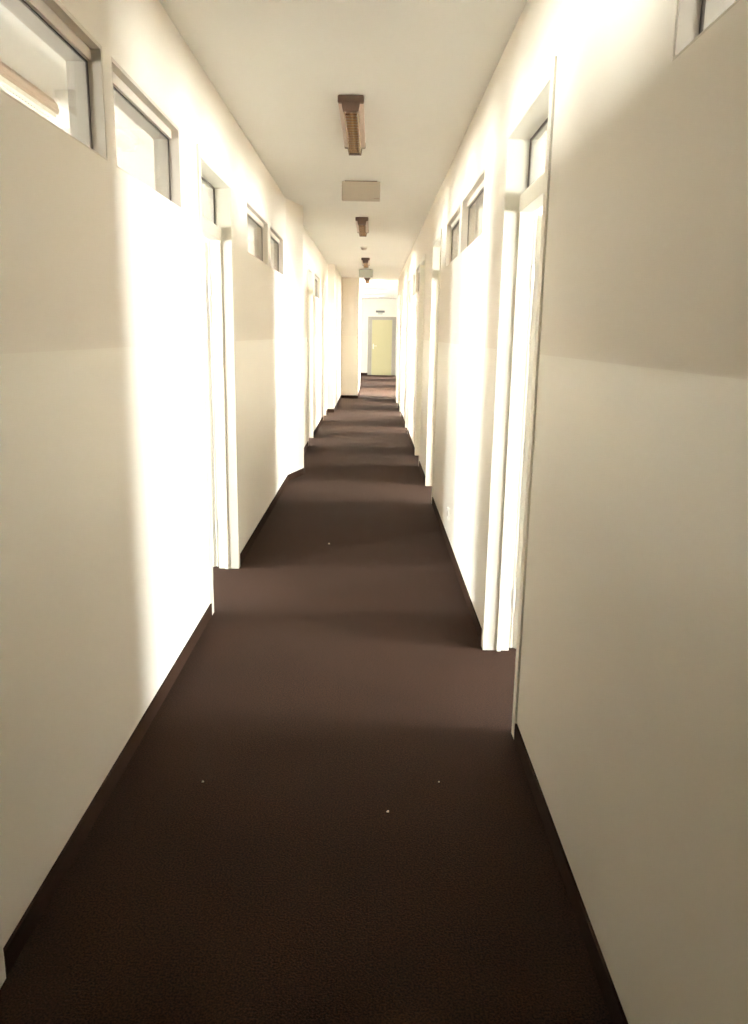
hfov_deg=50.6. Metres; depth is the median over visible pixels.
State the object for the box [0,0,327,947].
wall
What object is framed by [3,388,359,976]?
baseboard
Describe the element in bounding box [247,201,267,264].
window
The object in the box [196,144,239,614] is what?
door
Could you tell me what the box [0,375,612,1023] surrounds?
floor
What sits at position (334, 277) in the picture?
wall
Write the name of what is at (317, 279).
window
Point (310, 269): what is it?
door
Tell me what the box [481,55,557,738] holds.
door
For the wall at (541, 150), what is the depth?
3.94 m
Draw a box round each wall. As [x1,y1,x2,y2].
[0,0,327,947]
[61,128,271,266]
[286,199,303,473]
[327,264,341,408]
[360,298,396,372]
[395,298,397,375]
[396,0,747,1023]
[478,130,546,236]
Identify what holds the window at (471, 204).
in the wall at (632, 714)
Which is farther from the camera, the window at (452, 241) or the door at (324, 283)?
the door at (324, 283)
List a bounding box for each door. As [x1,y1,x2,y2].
[0,923,5,987]
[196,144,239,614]
[308,264,312,445]
[323,280,326,414]
[367,317,395,374]
[396,291,400,402]
[399,285,404,411]
[405,274,411,429]
[415,254,425,460]
[425,229,441,502]
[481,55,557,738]
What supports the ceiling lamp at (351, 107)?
attached to the ceiling
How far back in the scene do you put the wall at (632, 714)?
1.72 m
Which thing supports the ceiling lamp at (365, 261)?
attached to the ceiling
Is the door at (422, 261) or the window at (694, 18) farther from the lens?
the door at (422, 261)
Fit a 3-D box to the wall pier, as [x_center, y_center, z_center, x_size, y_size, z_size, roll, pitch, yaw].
[-0.675,-4.386,19.973,0.629,2.713,3.700,1,13,0]
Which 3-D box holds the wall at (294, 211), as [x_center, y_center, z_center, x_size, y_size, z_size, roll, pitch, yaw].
[-0.794,-1.694,8.017,0.123,2.713,0.530,1,13,0]
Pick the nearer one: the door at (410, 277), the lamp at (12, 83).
the lamp at (12, 83)
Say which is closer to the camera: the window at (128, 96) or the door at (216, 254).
the window at (128, 96)
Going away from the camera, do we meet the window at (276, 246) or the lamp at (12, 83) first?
the lamp at (12, 83)
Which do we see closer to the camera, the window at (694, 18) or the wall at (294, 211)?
the window at (694, 18)
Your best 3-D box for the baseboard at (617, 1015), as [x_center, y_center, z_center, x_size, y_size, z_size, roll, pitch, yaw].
[0.526,0.364,5.003,0.008,0.068,27.600,1,13,0]
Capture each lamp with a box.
[0,61,58,117]
[338,95,365,155]
[355,217,368,236]
[361,258,369,267]
[364,278,370,283]
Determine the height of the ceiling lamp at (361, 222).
0.082 m
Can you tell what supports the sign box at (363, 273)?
hanging from the ceiling
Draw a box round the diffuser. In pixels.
[0,75,55,114]
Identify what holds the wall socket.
attached to the wall at (632, 714)
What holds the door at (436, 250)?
in the wall at (632, 714)
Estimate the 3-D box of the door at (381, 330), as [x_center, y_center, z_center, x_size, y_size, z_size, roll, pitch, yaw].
[0.281,-6.059,28.895,1.020,2.085,0.180,1,13,0]
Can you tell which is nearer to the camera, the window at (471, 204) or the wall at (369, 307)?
the window at (471, 204)
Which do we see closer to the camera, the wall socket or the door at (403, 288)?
the wall socket
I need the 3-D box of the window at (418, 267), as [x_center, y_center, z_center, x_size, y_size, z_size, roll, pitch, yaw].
[0.609,-2.961,10.097,0.108,0.327,0.900,1,13,0]
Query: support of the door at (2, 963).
in the wall at (105, 573)
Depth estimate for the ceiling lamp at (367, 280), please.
17.91 m
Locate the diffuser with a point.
(8, 83)
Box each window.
[0,0,107,160]
[111,57,181,208]
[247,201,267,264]
[270,226,282,274]
[315,273,319,298]
[412,272,414,296]
[415,264,419,294]
[446,205,459,266]
[460,168,484,253]
[672,0,739,61]
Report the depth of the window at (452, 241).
6.13 m
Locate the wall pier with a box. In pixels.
[341,277,360,395]
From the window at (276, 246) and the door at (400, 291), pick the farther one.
the door at (400, 291)
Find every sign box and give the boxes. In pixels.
[342,180,379,201]
[359,269,372,277]
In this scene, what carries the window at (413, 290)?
in the wall at (632, 714)
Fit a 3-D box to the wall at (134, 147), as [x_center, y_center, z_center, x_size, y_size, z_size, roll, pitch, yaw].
[-3.285,-0.988,4.702,4.651,2.713,27.820,1,13,0]
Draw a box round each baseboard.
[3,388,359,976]
[395,396,627,1023]
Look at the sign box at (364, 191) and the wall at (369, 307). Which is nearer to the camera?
the sign box at (364, 191)
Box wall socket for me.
[447,507,449,519]
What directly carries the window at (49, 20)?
in the wall at (105, 573)
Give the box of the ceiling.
[0,0,526,298]
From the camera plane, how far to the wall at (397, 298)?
28.28 m
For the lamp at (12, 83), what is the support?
attached to the ceiling
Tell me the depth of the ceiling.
4.05 m

